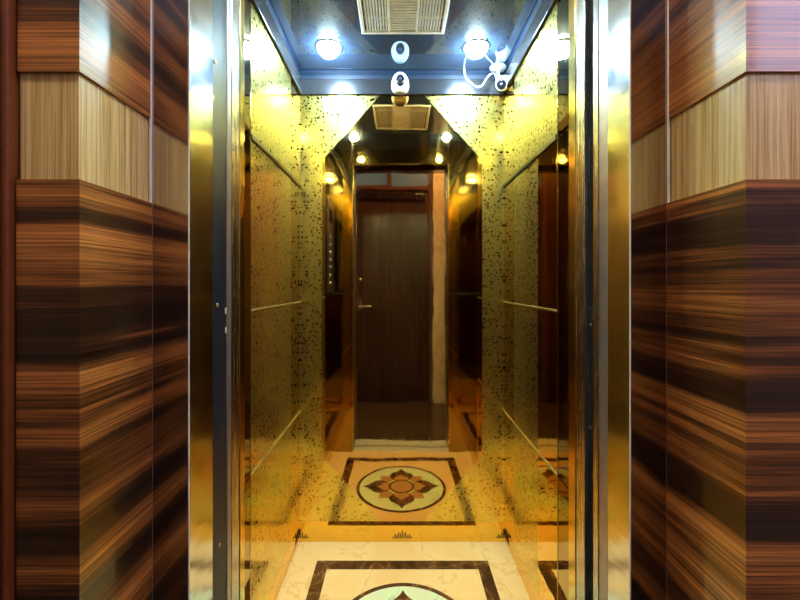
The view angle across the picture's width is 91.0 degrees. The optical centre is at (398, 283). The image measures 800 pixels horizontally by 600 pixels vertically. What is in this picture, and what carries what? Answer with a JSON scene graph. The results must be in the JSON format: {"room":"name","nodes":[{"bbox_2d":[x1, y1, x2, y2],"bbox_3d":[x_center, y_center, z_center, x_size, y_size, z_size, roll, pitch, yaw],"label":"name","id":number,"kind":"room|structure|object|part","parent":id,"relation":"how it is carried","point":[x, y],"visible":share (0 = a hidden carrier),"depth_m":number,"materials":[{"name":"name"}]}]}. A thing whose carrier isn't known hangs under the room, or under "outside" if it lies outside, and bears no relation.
{"room":"elevator lobby","nodes":[
{"label":"elevator lobby","id":0,"kind":"room"},
{"bbox_2d":[245,0,300,599],"bbox_3d":[-0.477,0.043,1.357,0.036,2.161,1.065,0,0,0],"label":"wall","id":1,"kind":"structure","parent":0,"point":[272,98],"depth_m":1.42,"materials":[{"name":"brown metal"}]},
{"bbox_3d":[-0.468,-0.682,1.041,0.005,0.422,0.390,0,0,0],"label":"mirror panel","id":2,"kind":"part","parent":1,"relation":"part of","materials":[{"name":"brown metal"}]},
{"bbox_3d":[-0.468,-0.187,1.041,0.005,0.536,0.390,0,0,0],"label":"mirror panel","id":3,"kind":"part","parent":1,"relation":"part of","materials":[{"name":"brown metal"}]},
{"bbox_3d":[-0.468,0.346,1.041,0.005,0.510,0.390,0,0,0],"label":"mirror panel","id":4,"kind":"part","parent":1,"relation":"part of","materials":[{"name":"brown metal"}]},
{"bbox_3d":[-0.468,0.864,1.041,0.005,0.518,0.390,0,0,0],"label":"mirror panel","id":5,"kind":"part","parent":1,"relation":"part of","materials":[{"name":"brown metal"}]},
{"bbox_3d":[-0.468,-0.682,1.549,0.005,0.422,0.622,0,0,0],"label":"etched panel","id":6,"kind":"part","parent":1,"relation":"part of","materials":[{"name":"gold metal"}]},
{"bbox_3d":[-0.468,-0.187,1.549,0.005,0.536,0.622,0,0,0],"label":"etched panel","id":7,"kind":"part","parent":1,"relation":"part of","materials":[{"name":"gold metal"}]},
{"bbox_3d":[-0.468,0.346,1.549,0.005,0.510,0.622,0,0,0],"label":"etched panel","id":8,"kind":"part","parent":1,"relation":"part of","materials":[{"name":"gold metal"}]},
{"bbox_3d":[-0.468,0.864,1.549,0.005,0.518,0.622,0,0,0],"label":"etched panel","id":9,"kind":"part","parent":1,"relation":"part of","materials":[{"name":"gold metal"}]},
{"bbox_2d":[251,0,301,93],"bbox_3d":[-0.460,-0.929,1.346,0.012,0.072,1.002,0,0,0],"label":"trim","id":10,"kind":"structure","parent":1,"relation":"attached to","point":[261,7],"depth_m":1.49,"materials":[{"name":"metal"}]},
{"bbox_2d":[268,528,297,599],"bbox_3d":[-0.487,1.175,1.359,0.021,0.104,1.027,0,0,0],"label":"baseboard","id":11,"kind":"structure","parent":1,"relation":"attached to","point":[274,592],"depth_m":1.65,"materials":[{"name":"gold metal"}]},
{"bbox_2d":[300,75,503,520],"bbox_3d":[0.018,0.043,1.873,1.040,2.162,0.033,0,0,0],"label":"mirror","id":12,"kind":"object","parent":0,"point":[402,196],"depth_m":1.86,"materials":[{"name":"brown mirror"}]},
{"bbox_2d":[391,72,408,94],"bbox_3d":[0.008,-0.918,1.803,0.078,0.095,0.079,0,0,44],"label":"security camera","id":13,"kind":"object","parent":12,"relation":"attached to","point":[400,83],"visible":1,"depth_m":1.78,"materials":[{"name":"white plastic"}]},
{"bbox_3d":[0.008,-0.917,1.771,0.040,0.054,0.018,0,0,0],"label":"plate","id":14,"kind":"part","parent":13,"relation":"part of","materials":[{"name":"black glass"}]},
{"bbox_2d":[298,521,505,541],"bbox_3d":[0.018,1.175,1.879,1.000,0.104,0.021,0,0,0],"label":"baseboard","id":15,"kind":"structure","parent":12,"relation":"attached to","point":[308,531],"depth_m":1.87,"materials":[{"name":"gold metal"}]},
{"bbox_2d":[300,79,504,94],"bbox_3d":[0.018,-0.929,1.854,0.966,0.072,0.012,0,0,0],"label":"trim","id":16,"kind":"structure","parent":12,"relation":"attached to","point":[309,86],"depth_m":1.85,"materials":[{"name":"metal"}]},
{"bbox_2d":[276,542,529,599],"bbox_3d":[0.018,1.256,1.371,1.040,0.062,1.058,0,0,0],"label":"floor","id":17,"kind":"structure","parent":0,"point":[316,570],"depth_m":1.67,"materials":[{"name":"beige stone"}]},
{"bbox_2d":[266,0,540,74],"bbox_3d":[0.018,-0.998,1.347,0.986,0.020,1.045,0,0,0],"label":"ceiling","id":18,"kind":"structure","parent":0,"point":[301,23],"depth_m":1.58,"materials":[{"name":"blue metal"}]},
{"bbox_2d":[315,38,342,58],"bbox_3d":[-0.290,-0.967,1.637,0.114,0.042,0.114,0,0,0],"label":"recessed light","id":19,"kind":"object","parent":18,"relation":"in","point":[328,48],"visible":1,"depth_m":1.61,"materials":[{"name":"glass"}]},
{"bbox_2d":[357,0,449,33],"bbox_3d":[0.018,-1.000,1.381,0.324,0.033,0.333,0,0,0],"label":"ceiling vent","id":20,"kind":"object","parent":18,"relation":"in","point":[400,16],"visible":1,"depth_m":1.45,"materials":[{"name":"white metal"}]},
{"bbox_2d":[462,38,489,58],"bbox_3d":[0.324,-0.967,1.637,0.114,0.042,0.114,0,0,0],"label":"recessed light","id":21,"kind":"object","parent":18,"relation":"in","point":[474,48],"visible":1,"depth_m":1.61,"materials":[{"name":"glass"}]},
{"bbox_2d":[463,63,508,90],"bbox_3d":[0.409,-0.936,1.785,0.216,0.103,0.074,0,0,-12],"label":"security camera","id":22,"kind":"object","parent":18,"relation":"attached to","point":[501,82],"visible":0.98,"depth_m":1.79,"materials":[{"name":"white plastic"}]},
{"bbox_3d":[0.467,-0.908,1.784,0.048,0.041,0.027,0,0,35],"label":"plate","id":23,"kind":"part","parent":22,"relation":"part of","materials":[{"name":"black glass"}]},
{"bbox_2d":[239,0,575,599],"bbox_3d":[0.018,0.119,0.830,0.986,2.215,0.032,0,0,0],"label":"wall","id":24,"kind":"structure","parent":0,"point":[572,3],"depth_m":0.83,"materials":[{"name":"brown metal"}]},
{"bbox_2d":[213,0,238,599],"bbox_3d":[-0.343,0.177,0.763,0.022,2.100,0.118,0,0,0],"label":"elevator door","id":25,"kind":"structure","parent":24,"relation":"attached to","point":[225,12],"depth_m":0.76,"materials":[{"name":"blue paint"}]},
{"bbox_3d":[-0.344,0.177,0.734,0.020,2.100,0.060,0,0,0],"label":"post","id":26,"kind":"part","parent":25,"relation":"part of","materials":[{"name":"grey metal"}]},
{"bbox_2d":[576,0,592,599],"bbox_3d":[0.542,0.156,0.795,0.350,2.118,0.038,0,0,0],"label":"elevator door","id":27,"kind":"structure","parent":24,"relation":"in","point":[584,8],"depth_m":0.78,"materials":[{"name":"silver metal"}]},
{"bbox_2d":[503,0,568,599],"bbox_3d":[0.512,0.043,1.357,0.036,2.161,1.065,0,0,0],"label":"wall","id":28,"kind":"structure","parent":0,"point":[536,100],"depth_m":1.40,"materials":[{"name":"brown metal"}]},
{"bbox_2d":[506,526,538,599],"bbox_3d":[0.522,1.175,1.359,0.021,0.104,1.027,0,0,0],"label":"baseboard","id":29,"kind":"structure","parent":28,"relation":"attached to","point":[523,573],"depth_m":1.64,"materials":[{"name":"gold metal"}]},
{"bbox_2d":[503,0,556,93],"bbox_3d":[0.494,-0.929,1.346,0.012,0.072,1.002,0,0,0],"label":"trim","id":30,"kind":"structure","parent":28,"relation":"attached to","point":[546,6],"depth_m":1.47,"materials":[{"name":"metal"}]},
{"bbox_3d":[0.503,-0.682,1.549,0.005,0.422,0.622,0,0,0],"label":"etched panel","id":31,"kind":"part","parent":28,"relation":"part of","materials":[{"name":"gold metal"}]},
{"bbox_3d":[0.503,-0.187,1.549,0.005,0.536,0.622,0,0,0],"label":"etched panel","id":32,"kind":"part","parent":28,"relation":"part of","materials":[{"name":"gold metal"}]},
{"bbox_3d":[0.503,0.346,1.549,0.005,0.510,0.622,0,0,0],"label":"etched panel","id":33,"kind":"part","parent":28,"relation":"part of","materials":[{"name":"gold metal"}]},
{"bbox_3d":[0.503,0.864,1.549,0.005,0.518,0.622,0,0,0],"label":"etched panel","id":34,"kind":"part","parent":28,"relation":"part of","materials":[{"name":"gold metal"}]},
{"bbox_3d":[0.503,-0.682,1.041,0.005,0.422,0.390,0,0,0],"label":"mirror panel","id":35,"kind":"part","parent":28,"relation":"part of","materials":[{"name":"brown metal"}]},
{"bbox_3d":[0.503,-0.187,1.041,0.005,0.536,0.390,0,0,0],"label":"mirror panel","id":36,"kind":"part","parent":28,"relation":"part of","materials":[{"name":"brown metal"}]},
{"bbox_3d":[0.503,0.346,1.041,0.005,0.510,0.390,0,0,0],"label":"mirror panel","id":37,"kind":"part","parent":28,"relation":"part of","materials":[{"name":"brown metal"}]},
{"bbox_3d":[0.503,0.864,1.041,0.005,0.518,0.390,0,0,0],"label":"mirror panel","id":38,"kind":"part","parent":28,"relation":"part of","materials":[{"name":"brown metal"}]},
{"bbox_3d":[0.018,-0.123,0.582,3.200,2.700,0.157,0,0,0],"label":"wall","id":39,"kind":"structure","parent":0,"visible":0},
{"bbox_2d":[0,0,19,599],"bbox_3d":[-0.528,-0.073,0.481,0.110,2.600,0.041,0,0,0],"label":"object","id":40,"kind":"structure","parent":39,"relation":"attached to","point":[9,75],"depth_m":0.48,"materials":[{"name":"brown wood"}]},
{"bbox_2d":[16,0,151,599],"bbox_3d":[-0.430,-0.048,0.554,0.078,2.550,0.143,0,0,0],"label":"cladding","id":41,"kind":"object","parent":39,"relation":"attached to","point":[84,185],"visible":1,"depth_m":0.49,"materials":[{"name":"brown wood"}]},
{"bbox_3d":[-0.431,-0.792,0.490,0.076,1.061,0.012,0,0,0],"label":"panel","id":42,"kind":"part","parent":41,"relation":"part of","materials":[{"name":"brown wood"}]},
{"bbox_3d":[-0.430,0.549,0.488,0.078,1.356,0.012,0,0,0],"label":"panel","id":43,"kind":"part","parent":41,"relation":"part of","materials":[{"name":"brown wood"}]},
{"bbox_3d":[-0.393,0.127,0.624,0.003,2.200,0.003,0,0,0],"label":"edge trim","id":44,"kind":"part","parent":41,"relation":"part of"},
{"bbox_2d":[152,0,666,599],"bbox_3d":[0.018,0.117,0.663,0.820,2.220,0.080,0,0,0],"label":"door frame","id":45,"kind":"structure","parent":39,"relation":"attached to","point":[182,30],"depth_m":0.62,"materials":[{"name":"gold metal"}]},
{"bbox_2d":[593,0,607,599],"bbox_3d":[0.543,0.156,0.733,0.350,2.118,0.082,0,0,0],"label":"elevator door","id":46,"kind":"structure","parent":39,"relation":"in","point":[600,7],"depth_m":0.72,"materials":[{"name":"silver metal"}]},
{"bbox_2d":[667,0,799,599],"bbox_3d":[0.872,-0.048,0.554,0.891,2.550,0.143,0,0,0],"label":"cladding","id":47,"kind":"object","parent":39,"relation":"attached to","point":[733,66],"visible":1,"depth_m":0.50,"materials":[{"name":"brown wood"}]},
{"bbox_3d":[0.428,0.127,0.624,0.003,2.200,0.003,0,0,0],"label":"edge trim","id":48,"kind":"part","parent":47,"relation":"part of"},
{"bbox_3d":[0.873,-0.792,0.490,0.890,1.061,0.012,0,0,0],"label":"panel","id":49,"kind":"part","parent":47,"relation":"part of","materials":[{"name":"brown wood"}]},
{"bbox_3d":[0.872,0.549,0.488,0.891,1.356,0.012,0,0,0],"label":"panel","id":50,"kind":"part","parent":47,"relation":"part of","materials":[{"name":"brown wood"}]}
]}

